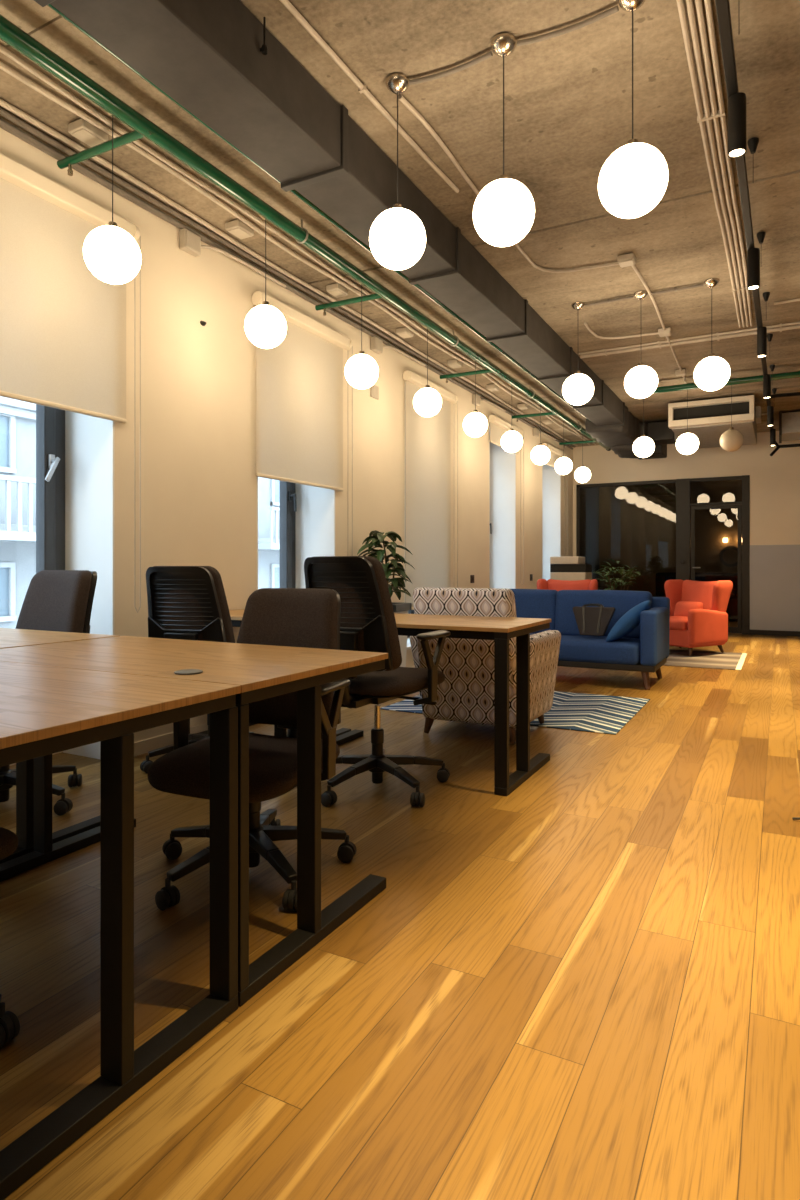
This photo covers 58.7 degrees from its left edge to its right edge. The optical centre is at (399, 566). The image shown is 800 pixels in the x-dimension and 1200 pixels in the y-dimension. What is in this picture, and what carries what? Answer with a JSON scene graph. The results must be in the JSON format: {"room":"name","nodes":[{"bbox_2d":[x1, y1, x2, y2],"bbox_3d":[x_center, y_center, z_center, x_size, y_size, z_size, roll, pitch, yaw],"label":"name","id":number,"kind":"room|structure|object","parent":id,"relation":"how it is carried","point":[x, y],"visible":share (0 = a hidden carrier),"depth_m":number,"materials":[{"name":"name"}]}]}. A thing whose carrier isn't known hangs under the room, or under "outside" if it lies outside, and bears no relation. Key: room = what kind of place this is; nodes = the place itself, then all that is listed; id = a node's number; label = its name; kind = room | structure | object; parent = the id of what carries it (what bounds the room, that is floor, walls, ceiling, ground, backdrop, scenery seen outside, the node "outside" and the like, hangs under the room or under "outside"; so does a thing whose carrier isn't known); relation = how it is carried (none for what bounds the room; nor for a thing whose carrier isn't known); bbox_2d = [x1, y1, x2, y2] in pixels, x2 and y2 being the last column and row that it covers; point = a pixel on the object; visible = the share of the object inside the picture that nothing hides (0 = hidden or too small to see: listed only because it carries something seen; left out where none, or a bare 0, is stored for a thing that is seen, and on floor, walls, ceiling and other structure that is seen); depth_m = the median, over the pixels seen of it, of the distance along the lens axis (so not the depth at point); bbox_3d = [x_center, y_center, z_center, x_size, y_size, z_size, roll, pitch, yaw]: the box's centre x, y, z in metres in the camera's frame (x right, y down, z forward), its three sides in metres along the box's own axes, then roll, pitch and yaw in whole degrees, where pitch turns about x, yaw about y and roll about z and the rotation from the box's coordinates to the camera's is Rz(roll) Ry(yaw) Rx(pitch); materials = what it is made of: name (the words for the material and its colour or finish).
{"room":"open-plan office","nodes":[
{"label":"open-plan office","id":0,"kind":"room"},
{"bbox_2d":[0,115,572,765],"bbox_3d":[-0.800,-0.545,5.473,0.470,3.110,15.300,0,0,28],"label":"wall","id":1,"kind":"structure","parent":0,"point":[199,480],"depth_m":4.39,"materials":[{"name":"beige paint"}]},
{"bbox_2d":[0,153,140,612],"bbox_3d":[-1.914,-0.776,2.787,0.091,2.036,2.197,0,0,28],"label":"roller blind","id":2,"kind":"object","parent":1,"relation":"attached to","point":[63,327],"visible":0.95,"depth_m":3.36,"materials":[{"name":"fabric"}]},
{"bbox_2d":[36,404,114,758],"bbox_3d":[-2.151,-0.350,2.913,0.440,2.719,2.010,0,0,28],"label":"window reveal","id":3,"kind":"structure","parent":1,"relation":"in","point":[75,452],"depth_m":3.76,"materials":[{"name":"white paint"}]},
{"bbox_2d":[179,228,200,256],"bbox_3d":[-1.218,-1.885,4.131,0.054,0.110,0.130,0,0,28],"label":"wall box","id":4,"kind":"object","parent":1,"relation":"attached to","point":[189,242],"visible":1,"depth_m":4.10,"materials":[{"name":"plastic"}]},
{"bbox_2d":[201,245,285,287],"bbox_3d":[-0.976,-1.906,4.522,0.042,0.051,0.785,0,0,31],"label":"conduit","id":5,"kind":"object","parent":4,"relation":"attached to","point":[202,246],"visible":0.97,"depth_m":4.47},
{"bbox_2d":[134,666,414,755],"bbox_3d":[-0.598,0.975,5.337,0.014,0.070,14.850,0,0,28],"label":"baseboard","id":6,"kind":"structure","parent":1,"relation":"attached to","point":[144,746],"depth_m":3.94,"materials":[{"name":"beige paint"}]},
{"bbox_2d":[0,118,572,449],"bbox_3d":[-0.384,-1.955,5.705,0.041,0.036,13.700,0,0,28],"label":"conduit","id":7,"kind":"object","parent":1,"relation":"attached to","point":[6,126],"visible":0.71,"depth_m":4.01,"materials":[{"name":"metal"}]},
{"bbox_2d":[257,477,334,589],"bbox_3d":[-0.910,-0.474,5.214,0.460,2.472,0.940,0,0,28],"label":"window","id":8,"kind":"structure","parent":1,"relation":"in","point":[307,513],"depth_m":5.60,"materials":[{"name":"glass"}]},
{"bbox_2d":[252,291,352,555],"bbox_3d":[-0.669,-0.776,5.116,0.091,2.036,1.117,0,0,28],"label":"roller blind","id":9,"kind":"object","parent":1,"relation":"attached to","point":[299,380],"visible":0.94,"depth_m":5.09,"materials":[{"name":"fabric"}]},
{"bbox_2d":[403,370,457,609],"bbox_3d":[0.316,-0.696,6.959,0.091,2.196,1.077,0,0,28],"label":"roller blind","id":10,"kind":"object","parent":1,"relation":"attached to","point":[427,439],"visible":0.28,"depth_m":6.92,"materials":[{"name":"fabric"}]},
{"bbox_2d":[489,423,515,588],"bbox_3d":[1.103,-0.474,8.980,0.460,2.472,0.960,0,0,28],"label":"window","id":11,"kind":"structure","parent":1,"relation":"in","point":[502,463],"depth_m":9.37,"materials":[{"name":"glass"}]},
{"bbox_2d":[488,415,523,583],"bbox_3d":[1.336,-0.776,8.868,0.091,2.036,1.087,0,0,28],"label":"roller blind","id":12,"kind":"object","parent":11,"relation":"attached to","point":[499,427],"visible":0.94,"depth_m":8.62,"materials":[{"name":"fabric"}]},
{"bbox_2d":[542,464,560,580],"bbox_3d":[2.116,-0.474,10.877,0.460,2.472,0.980,0,0,28],"label":"window","id":13,"kind":"structure","parent":1,"relation":"in","point":[551,480],"depth_m":11.27,"materials":[{"name":"glass"}]},
{"bbox_2d":[542,443,567,556],"bbox_3d":[2.347,-0.776,10.760,0.091,2.036,1.117,0,0,28],"label":"roller blind","id":14,"kind":"object","parent":13,"relation":"attached to","point":[555,454],"visible":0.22,"depth_m":10.79,"materials":[{"name":"fabric"}]},
{"bbox_2d":[0,619,799,1199],"bbox_3d":[2.975,1.085,5.780,6.800,0.150,19.400,0,0,28],"label":"floor","id":15,"kind":"structure","parent":0,"point":[581,981],"depth_m":1.74,"materials":[{"name":"brown wood"}]},
{"bbox_2d":[0,827,19,1047],"bbox_3d":[-1.186,0.529,1.459,0.671,0.958,0.726,0,0,25],"label":"office chair","id":16,"kind":"object","parent":15,"relation":"on","point":[9,1021],"visible":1,"depth_m":1.51,"materials":[{"name":"black plastic"}]},
{"bbox_2d":[0,570,96,815],"bbox_3d":[-1.650,0.512,3.030,0.668,0.993,0.689,0,0,29],"label":"office chair","id":17,"kind":"object","parent":15,"relation":"on","point":[55,600],"visible":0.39,"depth_m":3.18,"materials":[{"name":"black plastic"}]},
{"bbox_2d":[0,628,119,863],"bbox_3d":[-1.753,0.639,2.760,1.106,0.739,0.689,0,0,28],"label":"office desk","id":18,"kind":"object","parent":15,"relation":"on","point":[9,637],"visible":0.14,"depth_m":2.49,"materials":[{"name":"brown wood"}]},
{"bbox_2d":[0,661,240,1199],"bbox_3d":[-1.047,0.639,1.601,1.185,0.739,0.683,0,0,28],"label":"office desk","id":19,"kind":"object","parent":15,"relation":"on","point":[45,710],"visible":1,"depth_m":1.36,"materials":[{"name":"brown wood"}]},
{"bbox_2d":[0,636,387,1005],"bbox_3d":[-0.721,0.637,2.209,1.185,0.744,0.689,0,0,28],"label":"office desk","id":20,"kind":"object","parent":15,"relation":"on","point":[262,672],"visible":0.8,"depth_m":1.93,"materials":[{"name":"brown wood"}]},
{"bbox_2d":[140,566,253,772],"bbox_3d":[-0.947,0.502,3.619,0.662,1.013,0.722,0,0,14],"label":"office chair","id":21,"kind":"object","parent":15,"relation":"on","point":[185,602],"visible":0.37,"depth_m":3.34,"materials":[{"name":"black plastic"}]},
{"bbox_2d":[148,588,355,910],"bbox_3d":[-0.501,0.544,2.389,0.671,0.928,0.712,0,0,20],"label":"office chair","id":22,"kind":"object","parent":15,"relation":"on","point":[291,617],"visible":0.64,"depth_m":2.37,"materials":[{"name":"black plastic"}]},
{"bbox_2d":[189,609,350,736],"bbox_3d":[-0.779,0.639,4.171,0.755,0.739,0.669,0,0,28],"label":"office desk","id":23,"kind":"object","parent":15,"relation":"on","point":[236,616],"visible":0.03,"depth_m":3.92,"materials":[{"name":"brown wood"}]},
{"bbox_2d":[304,556,450,806],"bbox_3d":[-0.133,0.482,3.248,0.667,1.053,0.702,0,0,29],"label":"office chair","id":24,"kind":"object","parent":15,"relation":"on","point":[367,617],"visible":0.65,"depth_m":3.00,"materials":[{"name":"black plastic"}]},
{"bbox_2d":[357,530,413,666],"bbox_3d":[-0.119,0.358,5.623,0.455,1.302,0.490,0,0,28],"label":"potted plant","id":25,"kind":"object","parent":15,"relation":"on","point":[378,537],"visible":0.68,"depth_m":5.58,"materials":[{"name":"green plant"}]},
{"bbox_2d":[321,613,550,795],"bbox_3d":[0.100,0.639,3.701,1.208,0.739,0.669,0,0,28],"label":"office desk","id":26,"kind":"object","parent":15,"relation":"on","point":[500,630],"visible":0.5,"depth_m":3.39,"materials":[{"name":"brown wood"}]},
{"bbox_2d":[410,587,560,743],"bbox_3d":[0.503,0.564,4.367,0.792,0.888,0.803,0,0,28],"label":"patterned armchair","id":27,"kind":"object","parent":15,"relation":"on","point":[466,693],"visible":0.71,"depth_m":4.10,"materials":[{"name":"fabric"}]},
{"bbox_2d":[380,691,649,734],"bbox_3d":[0.880,1.006,5.222,1.630,0.008,1.280,0,0,28],"label":"rug","id":28,"kind":"object","parent":15,"relation":"on","point":[605,714],"visible":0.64,"depth_m":4.96,"materials":[{"name":"fabric"}]},
{"bbox_2d":[511,589,669,689],"bbox_3d":[1.407,0.614,6.600,1.976,0.801,0.852,0,0,28],"label":"sofa","id":29,"kind":"object","parent":15,"relation":"on","point":[645,649],"visible":0.46,"depth_m":6.32,"materials":[{"name":"fabric"}]},
{"bbox_2d":[511,589,557,632],"bbox_3d":[1.120,0.435,6.965,0.860,0.443,0.225,0,0,28],"label":"cushion","id":30,"kind":"object","parent":29,"relation":"on","point":[529,603],"depth_m":6.77,"materials":[{"name":"blue fabric"}]},
{"bbox_2d":[573,603,614,635],"bbox_3d":[1.706,0.463,6.279,0.366,0.274,0.143,0,0,28],"label":"tote bag","id":31,"kind":"object","parent":29,"relation":"on","point":[593,621],"visible":1,"depth_m":6.25,"materials":[{"name":"grey fabric"}]},
{"bbox_2d":[558,635,639,664],"bbox_3d":[1.742,0.725,6.326,0.848,0.197,0.683,0,0,28],"label":"seat cushion","id":32,"kind":"object","parent":29,"relation":"on","point":[574,649],"depth_m":6.02,"materials":[{"name":"blue fabric"}]},
{"bbox_2d":[555,590,651,637],"bbox_3d":[1.870,0.435,6.564,0.860,0.443,0.225,0,0,28],"label":"cushion","id":33,"kind":"object","parent":29,"relation":"on","point":[622,601],"depth_m":6.53,"materials":[{"name":"blue fabric"}]},
{"bbox_2d":[606,600,651,641],"bbox_3d":[1.964,0.470,6.094,0.376,0.381,0.318,0,0,17],"label":"throw pillow","id":34,"kind":"object","parent":29,"relation":"on","point":[630,620],"visible":0.92,"depth_m":5.97,"materials":[{"name":"blue fabric"}]},
{"bbox_2d":[593,559,640,590],"bbox_3d":[3.077,0.448,10.091,0.675,1.122,0.669,0,0,28],"label":"bushy plant","id":35,"kind":"object","parent":15,"relation":"on","point":[621,570],"visible":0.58,"depth_m":10.02,"materials":[{"name":"green plant"}]},
{"bbox_2d":[652,572,737,619],"bbox_3d":[5.742,0.535,13.610,1.700,0.850,0.860,0,0,28],"label":"cabinet","id":36,"kind":"object","parent":15,"relation":"on","point":[661,577],"visible":0.24,"depth_m":13.67,"materials":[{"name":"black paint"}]},
{"bbox_2d":[663,649,746,669],"bbox_3d":[2.677,1.006,8.139,2.280,0.008,1.500,0,0,28],"label":"striped rug","id":37,"kind":"object","parent":15,"relation":"on","point":[680,658],"visible":0.44,"depth_m":7.70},
{"bbox_2d":[537,579,597,590],"bbox_3d":[2.055,0.578,8.861,0.752,0.846,0.829,0,0,22],"label":"chair","id":38,"kind":"object","parent":37,"relation":"on","point":[551,584],"visible":0.12,"depth_m":9.08,"materials":[{"name":"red fabric"}]},
{"bbox_2d":[664,579,732,655],"bbox_3d":[3.383,0.578,8.385,0.829,0.846,0.752,0,0,-32],"label":"chair","id":39,"kind":"object","parent":37,"relation":"on","point":[698,615],"visible":0.81,"depth_m":8.14,"materials":[{"name":"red fabric"}]},
{"bbox_2d":[670,616,687,630],"bbox_3d":[3.295,0.655,8.330,0.618,0.149,0.510,0,0,-32],"label":"seat cushion","id":40,"kind":"object","parent":39,"relation":"on","point":[677,623],"depth_m":8.04,"materials":[{"name":"orange fabric"}]},
{"bbox_2d":[674,601,702,616],"bbox_3d":[3.418,0.520,8.430,0.185,0.220,0.340,0,0,-32],"label":"lumbar cushion","id":41,"kind":"object","parent":39,"relation":"on","point":[682,608],"depth_m":8.39,"materials":[{"name":"orange fabric"}]},
{"bbox_3d":[2.518,0.679,10.483,0.600,0.659,0.555,0,0,28],"label":"cabinet","id":42,"kind":"object","parent":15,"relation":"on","visible":0},
{"bbox_2d":[550,556,591,580],"bbox_3d":[2.525,0.098,10.496,0.520,0.500,0.426,0,0,28],"label":"stack of boxes","id":43,"kind":"object","parent":42,"relation":"on","point":[574,567],"visible":0.53,"depth_m":10.33,"materials":[{"name":"cardboard"}]},
{"bbox_2d":[550,572,591,580],"bbox_3d":[2.526,0.213,10.498,0.520,0.270,0.420,0,0,28],"label":"box","id":44,"kind":"object","parent":43,"relation":"on","point":[569,576],"depth_m":10.31,"materials":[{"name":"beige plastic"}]},
{"bbox_2d":[0,0,799,446],"bbox_3d":[2.009,-2.125,3.972,6.800,0.250,15.300,0,0,28],"label":"ceiling","id":45,"kind":"structure","parent":0,"point":[568,96],"depth_m":3.40,"materials":[{"name":"concrete"}]},
{"bbox_2d":[68,118,107,146],"bbox_3d":[-1.420,-1.974,3.242,0.100,0.048,0.140,0,0,28],"label":"junction box","id":46,"kind":"object","parent":45,"relation":"attached to","point":[80,129],"visible":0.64,"depth_m":3.21,"materials":[{"name":"plastic"}]},
{"bbox_2d":[83,108,140,283],"bbox_3d":[-1.245,-1.617,3.080,0.234,0.767,0.234,0,0,28],"label":"globe pendant","id":47,"kind":"object","parent":45,"relation":"hanging from","point":[110,253],"visible":0.84,"depth_m":3.01,"materials":[{"name":"white glass"}]},
{"bbox_2d":[225,219,253,238],"bbox_3d":[-0.938,-1.974,4.164,0.100,0.048,0.140,0,0,28],"label":"junction box","id":48,"kind":"object","parent":45,"relation":"attached to","point":[239,229],"visible":0.96,"depth_m":4.13,"materials":[{"name":"plastic"}]},
{"bbox_2d":[244,213,286,348],"bbox_3d":[-0.755,-1.617,3.998,0.234,0.767,0.234,0,0,28],"label":"globe pendant","id":49,"kind":"object","parent":45,"relation":"hanging from","point":[265,325],"visible":0.91,"depth_m":3.92,"materials":[{"name":"white glass"}]},
{"bbox_2d":[0,108,574,447],"bbox_3d":[-0.351,-1.982,5.687,0.034,0.028,13.700,0,0,28],"label":"conduit","id":50,"kind":"object","parent":45,"relation":"attached to","point":[4,113],"visible":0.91,"depth_m":4.21,"materials":[{"name":"metal"}]},
{"bbox_2d":[0,99,577,445],"bbox_3d":[-0.320,-1.983,5.614,0.051,0.026,13.601,0,0,28],"label":"conduit","id":51,"kind":"object","parent":45,"relation":"attached to","point":[3,103],"visible":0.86,"depth_m":4.13,"materials":[{"name":"metal"}]},
{"bbox_2d":[0,61,589,444],"bbox_3d":[-0.120,-1.983,5.507,0.065,0.026,13.601,0,0,28],"label":"conduit","id":52,"kind":"object","parent":45,"relation":"attached to","point":[4,67],"visible":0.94,"depth_m":3.82,"materials":[{"name":"metal"}]},
{"bbox_2d":[0,44,595,444],"bbox_3d":[-0.060,-1.983,5.475,0.044,0.024,13.600,0,0,28],"label":"conduit","id":53,"kind":"object","parent":45,"relation":"attached to","point":[5,51],"visible":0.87,"depth_m":3.73,"materials":[{"name":"metal"}]},
{"bbox_2d":[0,14,610,450],"bbox_3d":[-0.324,-1.914,5.091,0.609,0.168,14.675,0,0,28],"label":"pipe","id":54,"kind":"object","parent":45,"relation":"attached to","point":[11,34],"visible":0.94,"depth_m":3.42,"materials":[{"name":"metal"}]},
{"bbox_2d":[326,283,347,297],"bbox_3d":[-0.448,-1.974,5.081,0.100,0.048,0.140,0,0,28],"label":"junction box","id":55,"kind":"object","parent":45,"relation":"attached to","point":[337,290],"visible":1,"depth_m":5.04,"materials":[{"name":"plastic"}]},
{"bbox_2d":[34,0,677,459],"bbox_3d":[0.530,-1.788,4.560,0.920,0.423,13.539,0,0,28],"label":"air duct","id":56,"kind":"object","parent":45,"relation":"hanging from","point":[206,55],"visible":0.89,"depth_m":3.00,"materials":[{"name":"metal"}]},
{"bbox_2d":[47,4,590,421],"bbox_3d":[-0.432,-1.795,3.519,0.034,0.034,11.800,0,0,28],"label":"pipe","id":57,"kind":"object","parent":56,"relation":"attached to","point":[301,197],"visible":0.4,"depth_m":3.63,"materials":[{"name":"metal"}]},
{"bbox_2d":[345,280,378,388],"bbox_3d":[-0.265,-1.617,4.915,0.234,0.767,0.234,0,0,28],"label":"globe pendant","id":58,"kind":"object","parent":45,"relation":"hanging from","point":[361,370],"visible":0.87,"depth_m":4.84,"materials":[{"name":"white glass"}]},
{"bbox_2d":[279,0,458,192],"bbox_3d":[-0.660,-1.983,2.025,0.037,0.025,3.951,0,0,29],"label":"conduit","id":59,"kind":"object","parent":45,"relation":"attached to","point":[362,87],"visible":0.98,"depth_m":2.93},
{"bbox_2d":[369,73,425,269],"bbox_3d":[-0.010,-1.617,2.931,0.234,0.767,0.234,0,0,28],"label":"globe pendant","id":60,"kind":"object","parent":45,"relation":"hanging from","point":[397,237],"visible":1,"depth_m":2.86,"materials":[{"name":"white glass"}]},
{"bbox_2d":[413,325,441,416],"bbox_3d":[0.225,-1.617,5.832,0.234,0.767,0.234,0,0,28],"label":"globe pendant","id":61,"kind":"object","parent":45,"relation":"hanging from","point":[427,402],"visible":0.85,"depth_m":5.75,"materials":[{"name":"white glass"}]},
{"bbox_2d":[409,51,492,84],"bbox_3d":[0.200,-1.983,2.837,0.359,0.018,0.040,0,0,28],"label":"conduit","id":62,"kind":"object","parent":45,"relation":"attached to","point":[489,54],"visible":1,"depth_m":2.84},
{"bbox_2d":[463,358,487,436],"bbox_3d":[0.716,-1.617,6.749,0.234,0.767,0.234,0,0,28],"label":"globe pendant","id":63,"kind":"object","parent":45,"relation":"hanging from","point":[475,424],"visible":0.84,"depth_m":6.67,"materials":[{"name":"white glass"}]},
{"bbox_2d":[473,33,534,246],"bbox_3d":[0.396,-1.617,2.714,0.234,0.767,0.234,0,0,28],"label":"globe pendant","id":64,"kind":"object","parent":45,"relation":"hanging from","point":[504,210],"visible":1,"depth_m":2.64,"materials":[{"name":"white glass"}]},
{"bbox_2d":[398,95,618,272],"bbox_3d":[0.554,-1.988,3.978,0.458,0.020,2.194,0,0,41],"label":"conduit","id":65,"kind":"object","parent":45,"relation":"attached to","point":[401,98],"visible":0.84,"depth_m":3.58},
{"bbox_2d":[501,383,522,452],"bbox_3d":[1.206,-1.617,7.667,0.234,0.767,0.234,0,0,28],"label":"globe pendant","id":66,"kind":"object","parent":45,"relation":"hanging from","point":[511,441],"visible":0.89,"depth_m":7.59,"materials":[{"name":"white glass"}]},
{"bbox_2d":[531,403,549,464],"bbox_3d":[1.696,-1.617,8.584,0.234,0.767,0.234,0,0,28],"label":"globe pendant","id":67,"kind":"object","parent":45,"relation":"hanging from","point":[540,455],"visible":0.88,"depth_m":8.51,"materials":[{"name":"white glass"}]},
{"bbox_2d":[555,418,572,474],"bbox_3d":[2.186,-1.617,9.501,0.234,0.767,0.234,0,0,28],"label":"globe pendant","id":68,"kind":"object","parent":45,"relation":"hanging from","point":[563,465],"visible":0.94,"depth_m":9.43,"materials":[{"name":"white glass"}]},
{"bbox_2d":[517,5,618,45],"bbox_3d":[0.613,-1.983,2.616,0.374,0.018,0.040,0,0,28],"label":"conduit","id":69,"kind":"object","parent":45,"relation":"attached to","point":[615,9],"visible":1,"depth_m":2.62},
{"bbox_2d":[562,302,593,404],"bbox_3d":[1.355,-1.617,5.410,0.234,0.767,0.234,0,0,28],"label":"globe pendant","id":70,"kind":"object","parent":45,"relation":"hanging from","point":[578,389],"visible":1,"depth_m":5.33,"materials":[{"name":"white glass"}]},
{"bbox_2d":[574,431,590,482],"bbox_3d":[2.676,-1.617,10.418,0.234,0.767,0.234,0,0,28],"label":"globe pendant","id":71,"kind":"object","parent":45,"relation":"hanging from","point":[582,474],"visible":0.9,"depth_m":10.35,"materials":[{"name":"white glass"}]},
{"bbox_2d":[618,253,635,267],"bbox_3d":[1.462,-1.975,4.582,0.100,0.046,0.100,0,0,28],"label":"junction box","id":72,"kind":"object","parent":45,"relation":"attached to","point":[626,260],"visible":1,"depth_m":4.55,"materials":[{"name":"plastic"}]},
{"bbox_2d":[598,0,667,218],"bbox_3d":[0.815,-1.617,2.490,0.234,0.767,0.234,0,0,28],"label":"globe pendant","id":73,"kind":"object","parent":45,"relation":"hanging from","point":[633,180],"visible":1,"depth_m":2.42,"materials":[{"name":"white glass"}]},
{"bbox_2d":[624,291,657,398],"bbox_3d":[1.760,-1.617,5.193,0.234,0.767,0.234,0,0,28],"label":"globe pendant","id":74,"kind":"object","parent":45,"relation":"hanging from","point":[641,381],"visible":1,"depth_m":5.12,"materials":[{"name":"white glass"}]},
{"bbox_2d":[633,398,654,457],"bbox_3d":[2.745,-1.617,8.012,0.234,0.767,0.234,0,0,28],"label":"globe pendant","id":75,"kind":"object","parent":45,"relation":"hanging from","point":[643,447],"visible":0.89,"depth_m":7.94,"materials":[{"name":"white glass"}]},
{"bbox_2d":[632,265,665,329],"bbox_3d":[1.863,-1.983,5.275,0.043,0.020,1.481,0,0,28],"label":"conduit","id":76,"kind":"object","parent":45,"relation":"attached to","point":[633,266],"visible":0.88,"depth_m":5.15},
{"bbox_2d":[676,383,698,454],"bbox_3d":[3.151,-1.617,7.795,0.234,0.767,0.234,0,0,28],"label":"globe pendant","id":77,"kind":"object","parent":45,"relation":"hanging from","point":[687,443],"visible":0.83,"depth_m":7.72,"materials":[{"name":"white glass"}]},
{"bbox_2d":[578,322,799,354],"bbox_3d":[3.755,-1.983,5.499,4.760,0.023,0.026,0,0,28],"label":"conduit","id":78,"kind":"object","parent":45,"relation":"attached to","point":[793,323],"visible":1,"depth_m":6.16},
{"bbox_2d":[580,324,799,358],"bbox_3d":[3.802,-1.983,5.587,4.760,0.039,0.044,0,0,28],"label":"conduit","id":79,"kind":"object","parent":45,"relation":"attached to","point":[606,353],"visible":0.83,"depth_m":6.25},
{"bbox_2d":[676,0,741,327],"bbox_3d":[0.796,-1.983,2.126,0.047,0.024,8.500,0,0,28],"label":"conduit","id":80,"kind":"object","parent":45,"relation":"attached to","point":[700,118],"visible":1,"depth_m":3.22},
{"bbox_2d":[694,278,729,390],"bbox_3d":[2.179,-1.617,4.969,0.234,0.767,0.234,0,0,28],"label":"globe pendant","id":81,"kind":"object","parent":45,"relation":"hanging from","point":[712,373],"visible":1,"depth_m":4.90,"materials":[{"name":"white glass"}]},
{"bbox_2d":[686,0,744,326],"bbox_3d":[0.821,-1.983,2.112,0.047,0.024,8.500,0,0,28],"label":"conduit","id":82,"kind":"object","parent":45,"relation":"attached to","point":[707,116],"visible":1,"depth_m":3.22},
{"bbox_2d":[668,395,766,448],"bbox_3d":[4.142,-1.830,9.125,1.085,0.300,1.800,0,0,28],"label":"air conditioner","id":83,"kind":"object","parent":45,"relation":"attached to","point":[709,419],"visible":0.93,"depth_m":8.49,"materials":[{"name":"beige plastic"}]},
{"bbox_2d":[695,0,748,326],"bbox_3d":[0.846,-1.983,2.099,0.047,0.024,8.500,0,0,28],"label":"conduit","id":84,"kind":"object","parent":45,"relation":"attached to","point":[699,8],"visible":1,"depth_m":3.22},
{"bbox_2d":[652,371,799,393],"bbox_3d":[4.559,-1.915,6.748,4.520,0.062,0.064,0,0,28],"label":"pipe","id":85,"kind":"object","parent":45,"relation":"attached to","point":[796,374],"visible":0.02,"depth_m":7.30,"materials":[{"name":"metal"}]},
{"bbox_2d":[704,0,752,325],"bbox_3d":[0.871,-1.983,2.086,0.047,0.024,8.500,0,0,28],"label":"conduit","id":86,"kind":"object","parent":45,"relation":"attached to","point":[708,7],"visible":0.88,"depth_m":3.19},
{"bbox_2d":[720,378,743,451],"bbox_3d":[3.539,-1.617,7.588,0.234,0.767,0.234,0,0,28],"label":"globe pendant","id":87,"kind":"object","parent":45,"relation":"hanging from","point":[731,440],"visible":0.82,"depth_m":7.52,"materials":[{"name":"glass"}]},
{"bbox_2d":[779,412,799,442],"bbox_3d":[6.169,-1.837,8.796,2.610,0.295,0.690,0,0,28],"label":"duct","id":88,"kind":"object","parent":45,"relation":"attached to","point":[789,423],"visible":1,"depth_m":9.09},
{"bbox_2d":[580,487,598,589],"bbox_3d":[5.461,-0.545,12.870,4.900,3.110,3.750,0,0,28],"label":"glass wall","id":89,"kind":"structure","parent":0,"point":[589,497],"depth_m":14.68,"materials":[{"name":"glass"}]},
{"bbox_2d":[599,480,741,595],"bbox_3d":[6.386,-0.545,14.389,4.700,3.110,0.200,0,0,28],"label":"glass","id":90,"kind":"object","parent":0,"point":[637,523],"visible":0.22,"depth_m":14.84,"materials":[{"name":"clear glass"}]},
{"bbox_2d":[719,546,737,566],"bbox_3d":[6.580,-0.210,14.137,0.420,0.420,0.040,0,0,28],"label":"wall clock","id":91,"kind":"object","parent":90,"relation":"attached to","point":[728,556],"visible":0.85,"depth_m":14.14,"materials":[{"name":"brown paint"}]},
{"bbox_2d":[573,431,799,630],"bbox_3d":[5.609,-0.545,10.550,6.650,3.110,0.204,0,0,28],"label":"wall","id":92,"kind":"structure","parent":0,"point":[775,479],"depth_m":10.57,"materials":[{"name":"beige paint"}]},
{"bbox_2d":[576,478,690,580],"bbox_3d":[3.733,-0.182,11.475,1.769,2.385,0.140,0,0,28],"label":"window","id":93,"kind":"structure","parent":92,"relation":"in","point":[683,486],"depth_m":11.10,"materials":[{"name":"black metal"}]},
{"bbox_2d":[690,475,749,634],"bbox_3d":[4.882,-0.182,10.867,0.831,2.385,0.130,0,0,28],"label":"door","id":94,"kind":"structure","parent":92,"relation":"in","point":[743,506],"depth_m":10.72,"materials":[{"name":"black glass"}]},
{"bbox_2d":[750,630,799,636],"bbox_3d":[6.814,0.973,9.780,3.600,0.075,0.018,0,0,28],"label":"baseboard","id":95,"kind":"structure","parent":92,"relation":"attached to","point":[752,632],"depth_m":10.47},
{"label":"outside","id":96,"kind":"structure","parent":0,"visible":0},
{"bbox_3d":[-1.163,5.110,16.495,10.400,0.200,52.000,0,0,28],"label":"street","id":97,"kind":"object","parent":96,"visible":0},
{"bbox_2d":[0,396,279,628],"bbox_3d":[-7.600,-2.490,17.668,7.940,15.000,44.000,0,0,28],"label":"building","id":98,"kind":"structure","parent":97,"relation":"on","point":[17,417],"depth_m":12.67,"materials":[{"name":"white stone"}]},
{"bbox_3d":[1.146,-1.900,2.404,0.048,0.200,0.047,0,0,28],"label":"mount","id":99,"kind":"object","parent":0,"visible":0},
{"bbox_2d":[715,0,799,455],"bbox_3d":[3.382,-1.694,4.004,2.608,0.350,12.250,0,0,28],"label":"track","id":100,"kind":"object","parent":99,"relation":"hanging from","point":[722,6],"visible":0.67,"depth_m":3.15,"materials":[{"name":"black metal"}]},
{"bbox_2d":[728,92,745,157],"bbox_3d":[1.269,-1.663,2.678,0.064,0.210,0.064,0,0,28],"label":"track spotlight","id":101,"kind":"object","parent":100,"relation":"attached to","point":[737,101],"visible":1,"depth_m":2.65,"materials":[{"name":"black metal"}]},
{"bbox_2d":[747,248,759,289],"bbox_3d":[1.973,-1.663,3.969,0.064,0.210,0.064,0,0,28],"label":"track spotlight","id":102,"kind":"object","parent":100,"relation":"attached to","point":[753,255],"visible":1,"depth_m":3.94,"materials":[{"name":"black metal"}]},
{"bbox_2d":[757,327,766,357],"bbox_3d":[2.677,-1.663,5.259,0.064,0.210,0.064,0,0,28],"label":"track spotlight","id":103,"kind":"object","parent":100,"relation":"attached to","point":[761,331],"visible":1,"depth_m":5.24,"materials":[{"name":"black metal"}]},
{"bbox_2d":[763,374,770,398],"bbox_3d":[3.381,-1.663,6.550,0.064,0.210,0.064,0,0,28],"label":"track spotlight","id":104,"kind":"object","parent":100,"relation":"attached to","point":[766,378],"visible":1,"depth_m":6.52,"materials":[{"name":"black metal"}]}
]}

